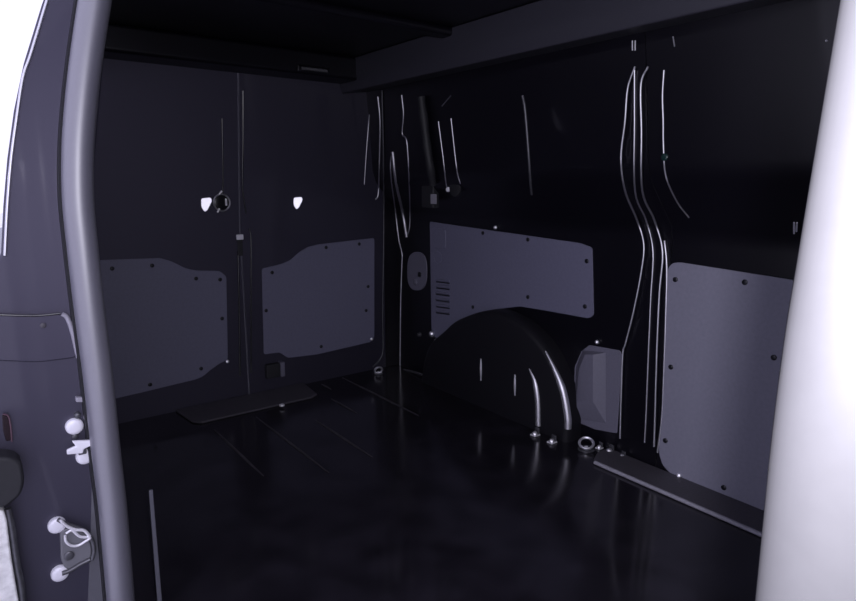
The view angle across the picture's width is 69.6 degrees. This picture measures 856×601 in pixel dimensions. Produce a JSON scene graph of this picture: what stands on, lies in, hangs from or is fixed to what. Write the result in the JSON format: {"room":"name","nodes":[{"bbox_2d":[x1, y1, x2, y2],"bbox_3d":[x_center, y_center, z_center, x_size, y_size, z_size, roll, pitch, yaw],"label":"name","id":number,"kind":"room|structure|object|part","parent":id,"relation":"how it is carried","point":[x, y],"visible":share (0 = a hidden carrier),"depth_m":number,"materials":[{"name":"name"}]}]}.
{"room":"vehicle interior","nodes":[
{"label":"vehicle interior","id":0,"kind":"room"},
{"bbox_2d":[0,0,103,600],"bbox_3d":[-1.149,0.147,1.760,0.416,1.950,1.520,-7,13,-34],"label":"pillar","id":1,"kind":"structure","parent":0,"point":[39,378],"depth_m":1.12,"materials":[{"name":"grey metal"}]},
{"bbox_2d":[2,413,12,441],"bbox_3d":[-0.760,0.229,1.113,0.014,0.056,0.008,-8,14,-37],"label":"reflector","id":2,"kind":"object","parent":1,"relation":"attached to","point":[6,421],"visible":1,"depth_m":1.11,"materials":[{"name":"red plastic"}]},
{"bbox_2d":[0,449,23,506],"bbox_3d":[-0.774,0.311,1.091,0.094,0.109,0.050,-8,14,-37],"label":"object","id":3,"kind":"object","parent":1,"relation":"attached to","point":[11,468],"visible":1,"depth_m":1.09,"materials":[{"name":"black plastic"}]},
{"bbox_2d":[0,507,25,600],"bbox_3d":[-0.807,0.628,1.132,0.130,0.550,0.040,-8,14,-37],"label":"strip","id":4,"kind":"object","parent":1,"relation":"attached to","point":[8,588],"visible":0.98,"depth_m":1.12,"materials":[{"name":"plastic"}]},
{"bbox_2d":[47,516,95,581],"bbox_3d":[-0.695,0.479,1.203,0.080,0.134,0.020,-8,14,-37],"label":"lock striker","id":5,"kind":"object","parent":1,"relation":"attached to","point":[75,540],"visible":1,"depth_m":1.20,"materials":[{"name":"grey metal"}]},
{"bbox_3d":[-0.693,0.482,1.211,0.053,0.087,0.012,-8,14,-37],"label":"plate","id":6,"kind":"part","parent":5,"relation":"part of","materials":[{"name":"grey plastic"}]},
{"bbox_3d":[-0.685,0.466,1.204,0.061,0.108,0.008,-8,14,-37],"label":"bracket arm","id":7,"kind":"part","parent":5,"relation":"part of","materials":[{"name":"metal"}]},
{"bbox_3d":[-0.691,0.522,1.210,0.050,0.019,0.009,-8,14,-37],"label":"bracket arm","id":8,"kind":"part","parent":5,"relation":"part of","materials":[{"name":"metal"}]},
{"bbox_2d":[65,396,89,463],"bbox_3d":[-0.665,0.252,1.177,0.053,0.138,0.030,-8,14,-37],"label":"lock striker","id":9,"kind":"object","parent":1,"relation":"attached to","point":[73,426],"visible":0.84,"depth_m":1.17,"materials":[{"name":"white metal"}]},
{"bbox_3d":[-0.662,0.277,1.170,0.043,0.028,0.008,-8,14,-37],"label":"blade","id":10,"kind":"part","parent":9,"relation":"part of","materials":[{"name":"white metal"}]},
{"bbox_2d":[57,0,134,600],"bbox_3d":[-0.595,0.063,1.175,0.143,1.456,0.060,-8,14,-37],"label":"seal","id":11,"kind":"object","parent":1,"relation":"attached to","point":[89,23],"visible":1,"depth_m":1.11,"materials":[{"name":"grey rubber"}]},
{"bbox_2d":[94,58,248,423],"bbox_3d":[-1.152,-0.088,2.584,0.772,1.800,0.140,-8,14,-37],"label":"door","id":12,"kind":"structure","parent":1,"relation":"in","point":[167,138],"depth_m":2.60,"materials":[{"name":"black paint"}]},
{"bbox_3d":[-1.188,0.112,2.609,0.699,0.593,0.016,-8,14,-37],"label":"lining panel","id":13,"kind":"part","parent":12,"relation":"part of","materials":[{"name":"grey plastic"}]},
{"bbox_3d":[-0.958,-0.415,2.660,0.046,0.062,0.029,-8,14,-37],"label":"rear latch handle","id":14,"kind":"part","parent":12,"relation":"part of","materials":[{"name":"white plastic"}]},
{"bbox_2d":[213,190,230,212],"bbox_3d":[-0.904,-0.434,2.701,0.080,0.098,0.024,-8,14,-37],"label":"ring","id":15,"kind":"object","parent":12,"relation":"attached to","point":[221,202],"visible":1,"depth_m":2.70,"materials":[{"name":"black paint"}]},
{"bbox_2d":[236,234,243,255],"bbox_3d":[-0.854,-0.252,2.801,0.032,0.097,0.012,-8,14,-37],"label":"latch","id":16,"kind":"object","parent":12,"relation":"attached to","point":[239,237],"depth_m":2.80,"materials":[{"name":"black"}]},
{"bbox_3d":[-0.855,-0.240,2.805,0.024,0.072,0.006,-8,14,-37],"label":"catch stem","id":17,"kind":"part","parent":16,"relation":"part of","materials":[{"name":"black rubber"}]},
{"bbox_3d":[-0.854,-0.288,2.794,0.032,0.024,0.012,-8,14,-37],"label":"catch plate","id":18,"kind":"part","parent":16,"relation":"part of","materials":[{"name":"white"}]},
{"bbox_2d":[109,0,538,56],"bbox_3d":[0.272,-0.835,1.299,1.330,0.049,3.450,-8,14,-37],"label":"ceiling","id":19,"kind":"structure","parent":0,"point":[222,19],"depth_m":2.13,"materials":[{"name":"black paint"}]},
{"bbox_2d":[373,90,397,366],"bbox_3d":[-0.213,-0.212,3.232,0.182,1.800,0.373,5,12,26],"label":"wall","id":20,"kind":"structure","parent":0,"point":[389,278],"depth_m":3.34,"materials":[{"name":"grey metal"}]},
{"bbox_2d":[104,23,356,83],"bbox_3d":[-0.720,-0.999,2.552,1.280,0.098,0.160,-8,14,-37],"label":"rear door header","id":21,"kind":"structure","parent":20,"relation":"attached to","point":[123,42],"depth_m":2.40,"materials":[{"name":"black paint"}]},
{"bbox_2d":[297,64,329,74],"bbox_3d":[-0.486,-0.981,2.620,0.150,0.028,0.023,-8,14,-37],"label":"lamp","id":22,"kind":"object","parent":21,"relation":"attached to","point":[300,68],"visible":1,"depth_m":2.61,"materials":[{"name":"black paint"}]},
{"bbox_2d":[237,73,385,393],"bbox_3d":[-0.503,-0.170,3.014,0.774,1.800,0.230,-8,14,-37],"label":"door","id":23,"kind":"structure","parent":20,"relation":"in","point":[308,140],"depth_m":2.98,"materials":[{"name":"black paint"}]},
{"bbox_2d":[265,360,284,378],"bbox_3d":[-0.743,0.337,2.986,0.092,0.074,0.034,-8,14,-37],"label":"floor latch","id":24,"kind":"structure","parent":23,"relation":"attached to","point":[277,369],"depth_m":2.97,"materials":[{"name":"black plastic"}]},
{"bbox_3d":[-0.715,0.333,3.006,0.022,0.074,0.034,-8,14,-37],"label":"striker plate","id":25,"kind":"part","parent":24,"relation":"part of","materials":[{"name":"grey plastic"}]},
{"bbox_3d":[-0.616,-0.461,2.916,0.042,0.059,0.030,-8,14,-37],"label":"rear latch handle","id":26,"kind":"part","parent":23,"relation":"part of","materials":[{"name":"white plastic"}]},
{"bbox_3d":[-0.532,-0.011,3.095,0.635,0.571,0.016,-8,14,-37],"label":"lining panel","id":27,"kind":"part","parent":23,"relation":"part of","materials":[{"name":"grey plastic"}]},
{"bbox_2d":[118,364,760,600],"bbox_3d":[0.123,0.709,1.681,1.715,0.035,3.767,-8,14,-37],"label":"floor","id":28,"kind":"structure","parent":0,"point":[392,485],"depth_m":1.89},
{"bbox_2d":[149,489,161,600],"bbox_3d":[-0.597,0.579,1.354,0.012,0.351,0.006,-8,14,-37],"label":"strip","id":29,"kind":"object","parent":28,"relation":"on","point":[151,499],"visible":1,"depth_m":1.34,"materials":[{"name":"grey"}]},
{"bbox_2d":[176,383,316,422],"bbox_3d":[-0.797,0.469,2.819,0.619,0.018,0.254,-8,14,-37],"label":"plate","id":30,"kind":"object","parent":28,"relation":"on","point":[212,411],"visible":1,"depth_m":2.81,"materials":[{"name":"grey plastic"}]},
{"bbox_2d":[374,366,382,374],"bbox_3d":[-0.263,0.370,3.271,0.049,0.048,0.048,-8,14,-37],"label":"ring","id":31,"kind":"object","parent":28,"relation":"on","point":[377,367],"visible":1,"depth_m":3.26,"materials":[{"name":"metal"}]},
{"bbox_2d":[422,308,580,441],"bbox_3d":[0.282,0.259,2.751,0.094,0.457,0.977,-8,14,-37],"label":"wheel arch","id":32,"kind":"object","parent":28,"relation":"on","point":[502,362],"visible":1,"depth_m":2.62,"materials":[{"name":"black metal"}]},
{"bbox_2d":[530,427,539,436],"bbox_3d":[0.431,0.529,2.476,0.032,0.031,0.028,-8,14,-37],"label":"bolt","id":33,"kind":"object","parent":28,"relation":"on","point":[536,432],"visible":1,"depth_m":2.47,"materials":[{"name":"metal"}]},
{"bbox_2d":[547,434,556,444],"bbox_3d":[0.485,0.543,2.406,0.032,0.031,0.028,-8,14,-37],"label":"bolt","id":34,"kind":"object","parent":28,"relation":"on","point":[553,440],"visible":1,"depth_m":2.40,"materials":[{"name":"metal"}]},
{"bbox_2d":[578,436,594,452],"bbox_3d":[0.603,0.546,2.345,0.062,0.043,0.062,-8,14,-37],"label":"ring","id":35,"kind":"object","parent":28,"relation":"on","point":[583,448],"visible":1,"depth_m":2.34,"materials":[{"name":"metal"}]},
{"bbox_3d":[0.603,0.565,2.348,0.062,0.006,0.062,-8,14,-37],"label":"plate","id":36,"kind":"part","parent":35,"relation":"part of","materials":[{"name":"metal"}]},
{"bbox_2d":[595,442,602,449],"bbox_3d":[0.655,0.556,2.354,0.026,0.025,0.022,-8,14,-37],"label":"bolt","id":37,"kind":"object","parent":28,"relation":"on","point":[600,446],"visible":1,"depth_m":2.35,"materials":[{"name":"metal"}]},
{"bbox_2d":[594,444,763,536],"bbox_3d":[1.042,0.666,1.762,0.145,0.031,1.370,-8,14,-37],"label":"sill","id":38,"kind":"structure","parent":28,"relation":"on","point":[742,515],"depth_m":2.01,"materials":[{"name":"grey plastic"}]},
{"bbox_3d":[0.683,0.560,2.316,0.032,0.031,0.028,-8,14,-37],"label":"anchor bracket","id":39,"kind":"part","parent":38,"relation":"part of","materials":[{"name":"silver metal"}]},
{"bbox_2d":[366,32,672,466],"bbox_3d":[0.229,-0.105,2.677,0.285,1.800,1.703,-8,14,-37],"label":"wall","id":40,"kind":"structure","parent":0,"point":[552,145],"depth_m":2.26,"materials":[{"name":"black metal"}]},
{"bbox_2d":[228,0,451,37],"bbox_3d":[-0.344,-0.917,1.939,1.070,0.032,0.070,-8,14,-37],"label":"trim","id":41,"kind":"structure","parent":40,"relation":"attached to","point":[309,7],"depth_m":1.99,"materials":[{"name":"black paint"}]},
{"bbox_2d":[407,252,427,289],"bbox_3d":[-0.060,-0.151,3.195,0.018,0.205,0.172,-8,14,-37],"label":"grommet cover","id":42,"kind":"object","parent":40,"relation":"attached to","point":[417,270],"visible":1,"depth_m":3.19,"materials":[{"name":"grey plastic"}]},
{"bbox_2d":[417,96,438,207],"bbox_3d":[0.003,-0.657,2.771,0.084,0.482,0.220,1,11,6],"label":"cable conduit","id":43,"kind":"object","parent":40,"relation":"attached to","point":[430,196],"visible":0.98,"depth_m":2.70,"materials":[{"name":"black plastic"}]},
{"bbox_2d":[446,184,460,196],"bbox_3d":[0.111,-0.492,2.707,0.016,0.072,0.099,-8,14,-37],"label":"pad","id":44,"kind":"object","parent":40,"relation":"attached to","point":[455,190],"visible":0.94,"depth_m":2.69,"materials":[{"name":"black rubber"}]},
{"bbox_2d":[430,222,593,337],"bbox_3d":[0.314,-0.028,2.719,0.018,0.600,1.014,-8,14,-37],"label":"panel","id":45,"kind":"object","parent":40,"relation":"attached to","point":[474,270],"visible":0.96,"depth_m":2.69,"materials":[{"name":"grey plastic"}]},
{"bbox_2d":[428,330,434,336],"bbox_3d":[0.020,0.172,3.141,0.036,0.037,0.034,1,11,5],"label":"fastener","id":46,"kind":"object","parent":45,"relation":"attached to","point":[431,333],"visible":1,"depth_m":3.13,"materials":[{"name":"metal"}]},
{"bbox_2d":[339,0,827,93],"bbox_3d":[0.675,-0.748,1.609,0.160,0.237,3.420,-8,14,-37],"label":"roof side rail","id":47,"kind":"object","parent":40,"relation":"attached to","point":[539,27],"depth_m":1.96,"materials":[{"name":"grey metal"}]},
{"bbox_2d":[574,340,621,432],"bbox_3d":[0.634,0.325,2.349,0.039,0.357,0.214,-8,14,-37],"label":"panel","id":48,"kind":"object","parent":40,"relation":"attached to","point":[597,374],"visible":0.94,"depth_m":2.33,"materials":[{"name":"grey plastic"}]},
{"bbox_2d":[646,0,839,510],"bbox_3d":[1.084,0.105,1.575,0.285,1.800,1.206,-8,14,-37],"label":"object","id":49,"kind":"structure","parent":40,"relation":"in","point":[735,106],"depth_m":1.81,"materials":[{"name":"black paint"}]},
{"bbox_3d":[1.006,0.287,1.854,0.017,0.746,0.684,-8,14,-37],"label":"lining panel","id":50,"kind":"part","parent":49,"relation":"part of","materials":[{"name":"grey plastic"}]},
{"bbox_3d":[0.454,0.302,-0.045,0.200,1.484,0.790,-8,14,-37],"label":"wall","id":51,"kind":"structure","parent":0,"visible":0},
{"bbox_2d":[755,0,855,600],"bbox_3d":[0.186,0.227,0.268,0.095,1.447,0.049,7,13,32],"label":"pillar","id":52,"kind":"structure","parent":51,"relation":"attached to","point":[808,546],"depth_m":0.23,"materials":[{"name":"white metal"}]},
{"label":"outside","id":53,"kind":"structure","parent":0,"visible":0},
{"bbox_2d":[0,213,2,227],"bbox_3d":[0.000,1.601,0.307,80.000,0.060,80.000,-8,14,-37],"label":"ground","id":54,"kind":"structure","parent":53,"point":[1,214],"depth_m":27.50,"materials":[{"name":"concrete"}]}
]}

